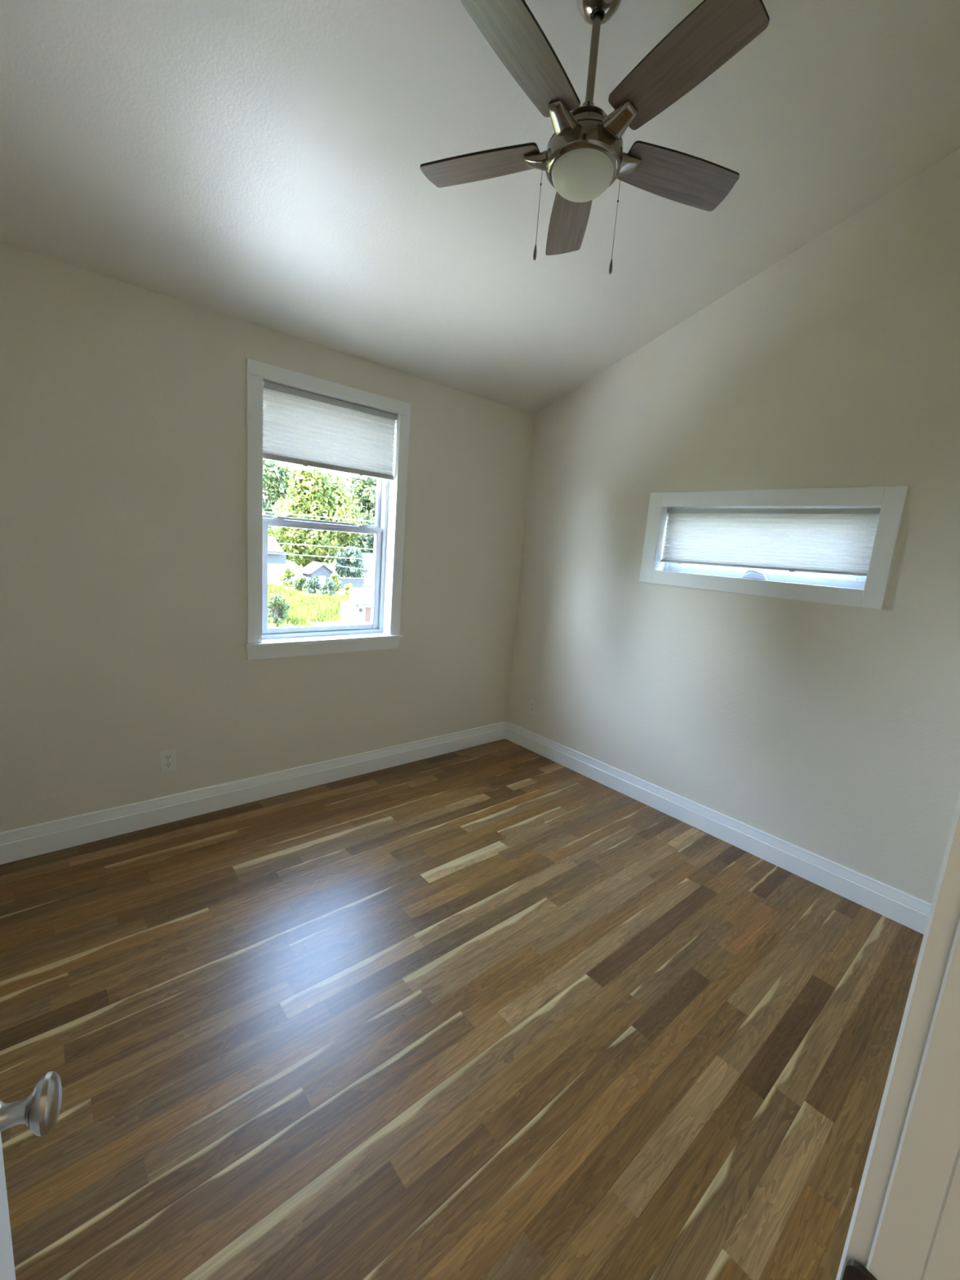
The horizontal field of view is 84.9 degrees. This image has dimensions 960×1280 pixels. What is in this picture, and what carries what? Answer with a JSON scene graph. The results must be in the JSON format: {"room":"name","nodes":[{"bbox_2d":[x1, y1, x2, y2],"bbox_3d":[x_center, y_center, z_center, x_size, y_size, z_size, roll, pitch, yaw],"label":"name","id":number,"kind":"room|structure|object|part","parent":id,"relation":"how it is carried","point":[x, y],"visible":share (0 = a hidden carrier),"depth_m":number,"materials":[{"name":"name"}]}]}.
{"room":"empty bedroom","nodes":[
{"label":"empty bedroom","id":0,"kind":"room"},
{"bbox_2d":[0,242,533,832],"bbox_3d":[-1.061,-0.327,2.951,3.787,2.683,0.170,-4,13,-41],"label":"wall","id":1,"kind":"structure","parent":0,"point":[123,405],"depth_m":2.48,"materials":[{"name":"beige paint"}]},
{"bbox_2d":[159,749,176,773],"bbox_3d":[-1.558,0.605,2.622,0.070,0.114,0.008,-4,13,-41],"label":"wall outlet","id":2,"kind":"object","parent":1,"relation":"attached to","point":[167,757],"visible":1,"depth_m":2.62,"materials":[{"name":"white plastic"}]},
{"bbox_2d":[164,755,171,760],"bbox_3d":[-1.555,0.586,2.617,0.033,0.025,0.003,-4,13,-41],"label":"receptacle","id":3,"kind":"object","parent":2,"relation":"attached to","point":[166,757],"depth_m":2.62,"materials":[{"name":"white plastic"}]},
{"bbox_2d":[164,762,172,768],"bbox_3d":[-1.558,0.625,2.624,0.033,0.025,0.003,-4,13,-41],"label":"receptacle","id":4,"kind":"object","parent":2,"relation":"attached to","point":[166,765],"depth_m":2.62,"materials":[{"name":"white plastic"}]},
{"bbox_2d":[0,720,506,864],"bbox_3d":[-1.096,0.820,3.079,3.467,0.141,0.016,-4,13,-41],"label":"baseboard","id":5,"kind":"structure","parent":1,"relation":"attached to","point":[28,842],"depth_m":2.80,"materials":[{"name":"white paint"}]},
{"bbox_2d":[244,358,411,660],"bbox_3d":[-0.867,-0.662,3.001,0.959,1.484,0.197,-4,13,-41],"label":"window","id":6,"kind":"structure","parent":1,"relation":"in","point":[263,642],"depth_m":2.98,"materials":[{"name":"white paint"}]},
{"bbox_3d":[-0.892,-0.981,3.005,0.742,0.663,0.026,-4,13,-41],"label":"sash","id":7,"kind":"part","parent":6,"relation":"part of","materials":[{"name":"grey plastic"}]},
{"bbox_3d":[-0.918,-0.364,3.090,0.742,0.632,0.034,-4,13,-41],"label":"sash","id":8,"kind":"part","parent":6,"relation":"part of","materials":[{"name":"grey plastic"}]},
{"bbox_3d":[-0.890,-0.003,3.087,0.959,0.022,0.114,-4,13,-41],"label":"sill","id":9,"kind":"part","parent":6,"relation":"part of","materials":[{"name":"white paint"}]},
{"bbox_3d":[-0.902,-0.681,3.042,0.826,1.366,0.083,-4,13,-41],"label":"frame","id":10,"kind":"part","parent":6,"relation":"part of","materials":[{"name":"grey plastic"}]},
{"bbox_2d":[262,379,396,480],"bbox_3d":[-0.808,-1.127,2.894,0.774,0.382,0.042,-4,13,-41],"label":"blind","id":11,"kind":"object","parent":6,"relation":"attached to","point":[300,427],"visible":0.93,"depth_m":2.86,"materials":[{"name":"grey fabric"}]},
{"bbox_3d":[-0.822,-0.960,2.925,0.772,0.032,0.034,-4,13,-41],"label":"rail","id":12,"kind":"part","parent":11,"relation":"part of","materials":[{"name":"grey"}]},
{"bbox_2d":[0,738,923,1279],"bbox_3d":[-0.008,1.369,1.225,4.327,0.120,4.374,-4,13,-41],"label":"floor","id":13,"kind":"structure","parent":0,"point":[495,1010],"depth_m":1.62,"materials":[{"name":"brown wood"}]},
{"bbox_2d":[0,0,959,414],"bbox_3d":[-0.013,-1.794,1.761,3.987,1.301,3.433,-4,13,-41],"label":"ceiling","id":14,"kind":"structure","parent":0,"point":[258,162],"depth_m":1.83,"materials":[{"name":"beige paint"}]},
{"bbox_2d":[420,0,769,274],"bbox_3d":[0.306,-1.428,1.451,0.949,0.729,0.936,-4,13,-41],"label":"ceiling fan","id":15,"kind":"object","parent":14,"relation":"hanging from","point":[584,156],"visible":1,"depth_m":1.39,"materials":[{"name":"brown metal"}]},
{"bbox_3d":[0.005,-1.425,1.580,0.362,0.031,0.132,8,11,19],"label":"blade","id":16,"kind":"part","parent":15,"relation":"part of","materials":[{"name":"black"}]},
{"bbox_3d":[0.108,-1.378,1.234,0.132,0.038,0.362,12,13,36],"label":"blade","id":17,"kind":"part","parent":15,"relation":"part of","materials":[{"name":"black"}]},
{"bbox_3d":[0.175,-1.261,1.517,0.010,0.213,0.003,5,10,5],"label":"pull chain","id":18,"kind":"part","parent":15,"relation":"part of","materials":[{"name":"silver metal"}]},
{"bbox_3d":[0.303,-1.429,1.787,0.132,0.049,0.362,5,10,1],"label":"blade","id":19,"kind":"part","parent":15,"relation":"part of","materials":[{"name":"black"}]},
{"bbox_3d":[0.289,-1.304,1.492,0.175,0.061,0.175,-4,13,-41],"label":"light globe","id":20,"kind":"part","parent":15,"relation":"part of","materials":[{"name":"white glass"}]},
{"bbox_3d":[0.386,-1.206,1.500,0.009,0.211,0.003,5,10,6],"label":"pull chain","id":21,"kind":"part","parent":15,"relation":"part of","materials":[{"name":"silver metal"}]},
{"bbox_3d":[0.591,-1.383,1.570,0.362,0.040,0.132,1,11,-17],"label":"blade","id":22,"kind":"part","parent":15,"relation":"part of","materials":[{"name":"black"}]},
{"bbox_3d":[0.470,-1.352,1.228,0.132,0.049,0.362,-3,12,-34],"label":"blade","id":23,"kind":"part","parent":15,"relation":"part of","materials":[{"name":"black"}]},
{"bbox_2d":[506,148,959,903],"bbox_3d":[1.757,-0.666,2.431,0.170,3.961,4.140,-4,13,-41],"label":"wall","id":24,"kind":"structure","parent":0,"point":[829,731],"depth_m":2.61,"materials":[{"name":"beige paint"}]},
{"bbox_2d":[528,698,536,715],"bbox_3d":[0.397,0.509,3.974,0.008,0.114,0.070,-4,13,-41],"label":"wall outlet","id":25,"kind":"object","parent":24,"relation":"attached to","point":[532,704],"visible":1,"depth_m":3.97,"materials":[{"name":"white plastic"}]},
{"bbox_2d":[505,721,931,934],"bbox_3d":[1.127,0.978,3.164,0.016,0.141,2.808,-4,13,-41],"label":"baseboard","id":26,"kind":"structure","parent":24,"relation":"attached to","point":[912,912],"depth_m":2.81,"materials":[{"name":"white paint"}]},
{"bbox_2d":[639,485,908,609],"bbox_3d":[1.457,-0.509,2.771,0.183,0.529,1.219,-4,13,-41],"label":"window","id":27,"kind":"structure","parent":24,"relation":"in","point":[869,591],"depth_m":2.62,"materials":[{"name":"white paint"}]},
{"bbox_3d":[1.451,-0.355,2.776,0.017,0.028,0.102,-4,13,-38],"label":"crank handle","id":28,"kind":"part","parent":27,"relation":"part of","materials":[{"name":"grey plastic"}]},
{"bbox_3d":[1.502,-0.511,2.806,0.068,0.408,1.097,-4,13,-41],"label":"frame","id":29,"kind":"part","parent":27,"relation":"part of","materials":[{"name":"grey plastic"}]},
{"bbox_3d":[1.501,-0.515,2.804,0.032,0.318,1.009,-4,13,-41],"label":"sash","id":30,"kind":"part","parent":27,"relation":"part of","materials":[{"name":"grey plastic"}]},
{"bbox_2d":[660,507,880,576],"bbox_3d":[1.447,-0.527,2.753,0.042,0.319,1.042,-4,13,-41],"label":"blind","id":31,"kind":"object","parent":27,"relation":"attached to","point":[828,540],"visible":0.89,"depth_m":2.67,"materials":[{"name":"grey fabric"}]},
{"bbox_3d":[1.437,-0.387,2.779,0.034,0.023,1.040,-4,13,-41],"label":"rail","id":32,"kind":"part","parent":31,"relation":"part of","materials":[{"name":"grey"}]},
{"bbox_3d":[0.889,-0.206,0.689,3.467,3.539,0.100,-4,13,-41],"label":"wall","id":33,"kind":"structure","parent":0,"visible":0},
{"bbox_2d":[0,1071,62,1279],"bbox_3d":[-0.351,0.413,0.266,0.103,2.018,0.656,-1,11,-27],"label":"door","id":34,"kind":"structure","parent":33,"relation":"in","point":[40,1110],"depth_m":0.53,"materials":[{"name":"white paint"}]},
{"bbox_2d":[835,794,959,1279],"bbox_3d":[0.105,0.432,0.165,0.787,2.110,0.115,-4,13,-41],"label":"door frame","id":35,"kind":"structure","parent":33,"relation":"attached to","point":[904,1224],"depth_m":0.38,"materials":[{"name":"white paint"}]},
{"bbox_3d":[0.297,0.518,0.411,0.005,0.058,0.024,-4,13,-41],"label":"strike plate","id":36,"kind":"part","parent":35,"relation":"part of","materials":[{"name":"brown metal"}]},
{"label":"outside","id":37,"kind":"structure","parent":0,"visible":0},
{"bbox_2d":[267,558,372,627],"bbox_3d":[-22.250,-11.534,86.036,200.000,0.001,280.000,-4,13,-41],"label":"ground","id":38,"kind":"structure","parent":37,"point":[297,568],"depth_m":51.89,"materials":[{"name":"green plant"}]},
{"bbox_2d":[267,592,289,626],"bbox_3d":[-11.773,-1.645,30.343,1.460,2.176,1.028,-4,13,-41],"label":"shrub","id":39,"kind":"object","parent":38,"relation":"on","point":[275,601],"visible":0.91,"depth_m":30.26,"materials":[{"name":"green plant"}]},
{"bbox_2d":[262,459,297,562],"bbox_3d":[-28.266,-17.827,73.743,11.962,17.085,10.527,-4,13,-41],"label":"broadleaf tree","id":40,"kind":"object","parent":38,"relation":"on","point":[277,477],"visible":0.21,"depth_m":70.65,"materials":[{"name":"green plant"}]},
{"bbox_2d":[267,537,294,584],"bbox_3d":[-25.073,-8.353,53.535,10.550,4.750,6.200,-4,13,-41],"label":"garage","id":41,"kind":"structure","parent":38,"relation":"on","point":[277,563],"depth_m":54.05,"materials":[{"name":"white"}]},
{"bbox_2d":[278,568,295,586],"bbox_3d":[-19.572,-6.313,53.206,1.688,2.111,1.041,6,10,11],"label":"bush","id":42,"kind":"object","parent":38,"relation":"on","point":[288,573],"visible":1,"depth_m":53.05,"materials":[{"name":"green plant"}]},
{"bbox_2d":[293,574,307,591],"bbox_3d":[-17.129,-5.382,49.887,1.401,1.826,1.493,-4,13,-41],"label":"bush","id":43,"kind":"object","parent":38,"relation":"on","point":[299,583],"visible":0.96,"depth_m":49.64,"materials":[{"name":"green plant"}]},
{"bbox_2d":[306,574,322,593],"bbox_3d":[-15.448,-5.118,48.902,1.564,1.910,1.695,-4,13,-41],"label":"bush","id":44,"kind":"object","parent":38,"relation":"on","point":[311,584],"visible":0.94,"depth_m":48.53,"materials":[{"name":"green plant"}]},
{"bbox_2d":[267,464,364,568],"bbox_3d":[-19.850,-14.002,61.559,10.598,14.352,11.240,-4,13,-41],"label":"willow tree","id":45,"kind":"object","parent":38,"relation":"on","point":[311,490],"visible":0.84,"depth_m":59.23,"materials":[{"name":"green plant"}]},
{"bbox_2d":[298,561,337,585],"bbox_3d":[-16.987,-6.868,55.071,3.000,2.530,2.600,-4,13,-41],"label":"shed","id":46,"kind":"object","parent":38,"relation":"on","point":[322,571],"visible":0.71,"depth_m":54.30,"materials":[{"name":"white"}]},
{"bbox_3d":[-16.371,-6.029,54.433,0.800,1.200,0.050,-4,13,-41],"label":"door","id":47,"kind":"part","parent":46,"relation":"part of","materials":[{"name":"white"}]},
{"bbox_2d":[319,577,335,595],"bbox_3d":[-13.904,-4.774,47.854,1.510,1.839,1.424,-4,13,-41],"label":"bush","id":48,"kind":"object","parent":38,"relation":"on","point":[329,587],"visible":0.95,"depth_m":47.59,"materials":[{"name":"green plant"}]},
{"bbox_2d":[326,572,341,593],"bbox_3d":[-13.832,-5.336,49.902,1.436,2.233,1.386,3,10,-7],"label":"bush","id":49,"kind":"object","parent":38,"relation":"on","point":[335,577],"visible":0.54,"depth_m":49.56,"materials":[{"name":"green plant"}]},
{"bbox_2d":[330,577,364,588],"bbox_3d":[-14.031,-5.992,55.328,3.900,1.170,0.090,-4,13,-41],"label":"fence","id":50,"kind":"object","parent":38,"relation":"on","point":[357,582],"visible":0.51,"depth_m":55.72,"materials":[{"name":"white"}]},
{"bbox_2d":[342,582,353,595],"bbox_3d":[-12.149,-4.614,48.922,1.357,1.417,1.382,-4,13,-41],"label":"bush","id":51,"kind":"object","parent":38,"relation":"on","point":[347,587],"visible":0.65,"depth_m":48.58,"materials":[{"name":"green plant"}]},
{"bbox_2d":[340,600,356,624],"bbox_3d":[-6.046,-0.490,24.063,0.710,2.580,0.150,2,10,-14],"label":"wall","id":52,"kind":"structure","parent":38,"relation":"on","point":[348,611],"depth_m":23.86,"materials":[{"name":"white"}]},
{"bbox_2d":[333,545,364,579],"bbox_3d":[-14.363,-8.055,57.786,3.392,4.737,3.278,2,10,-13],"label":"cedar tree","id":53,"kind":"object","parent":38,"relation":"on","point":[342,571],"visible":0.87,"depth_m":56.80,"materials":[{"name":"green plant"}]},
{"bbox_2d":[333,475,377,553],"bbox_3d":[-16.281,-17.841,77.786,10.712,17.121,10.357,1,11,-16],"label":"broadleaf tree","id":54,"kind":"object","parent":38,"relation":"on","point":[364,486],"visible":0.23,"depth_m":75.08,"materials":[{"name":"green plant"}]},
{"bbox_2d":[344,552,373,584],"bbox_3d":[-12.594,-9.171,66.790,8.000,3.600,6.600,-4,13,-41],"label":"house","id":55,"kind":"structure","parent":38,"relation":"on","point":[368,564],"depth_m":62.94,"materials":[{"name":"white"}]},
{"bbox_2d":[349,587,372,623],"bbox_3d":[-3.704,-0.903,26.960,5.890,2.730,5.840,2,10,-14],"label":"outbuilding","id":56,"kind":"structure","parent":38,"relation":"on","point":[362,597],"depth_m":24.00,"materials":[{"name":"white"}]},
{"bbox_3d":[-5.561,-0.395,23.630,0.060,2.620,0.060,2,10,-14],"label":"post","id":57,"kind":"part","parent":56,"relation":"part of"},
{"bbox_3d":[-5.242,-0.385,23.711,0.060,2.620,0.060,2,10,-14],"label":"post","id":58,"kind":"part","parent":56,"relation":"part of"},
{"bbox_2d":[364,607,371,622],"bbox_3d":[-4.926,-1.153,24.068,0.700,0.650,0.080,2,10,-14],"label":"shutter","id":59,"kind":"object","parent":56,"relation":"hanging from","point":[368,610],"depth_m":23.98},
{"bbox_3d":[0.710,-2.859,26.509,1.800,7.400,0.290,-4,13,-41],"label":"utility pole","id":60,"kind":"object","parent":38,"relation":"on","visible":0},
{"bbox_2d":[262,511,375,522],"bbox_3d":[-7.479,-5.596,23.486,17.546,0.175,0.042,1,11,-17],"label":"cable","id":61,"kind":"object","parent":60,"relation":"attached to","point":[263,511],"visible":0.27,"depth_m":23.55,"materials":[{"name":"grey plastic"}]},
{"bbox_2d":[267,542,372,549],"bbox_3d":[-7.576,-4.345,23.711,17.546,0.195,0.031,1,11,-17],"label":"cable","id":62,"kind":"object","parent":60,"relation":"attached to","point":[268,542],"visible":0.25,"depth_m":23.80,"materials":[{"name":"grey plastic"}]},
{"bbox_2d":[267,552,373,559],"bbox_3d":[-7.615,-3.847,23.800,17.546,0.117,0.038,1,11,-17],"label":"cable","id":63,"kind":"object","parent":60,"relation":"attached to","point":[268,553],"visible":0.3,"depth_m":23.89,"materials":[{"name":"grey plastic"}]},
{"bbox_2d":[324,563,373,570],"bbox_3d":[-7.666,-5.385,40.196,0.039,1.269,32.471,-2,12,-31],"label":"cable","id":64,"kind":"object","parent":60,"relation":"attached to","point":[324,563],"visible":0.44,"depth_m":45.99,"materials":[{"name":"grey plastic"}]},
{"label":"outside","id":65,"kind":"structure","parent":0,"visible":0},
{"bbox_2d":[309,622,340,625],"bbox_3d":[-8.570,-0.794,31.921,2.400,0.030,3.500,-4,13,-41],"label":"path","id":66,"kind":"structure","parent":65,"point":[320,623],"depth_m":32.73,"materials":[{"name":"white concrete"}]}
]}

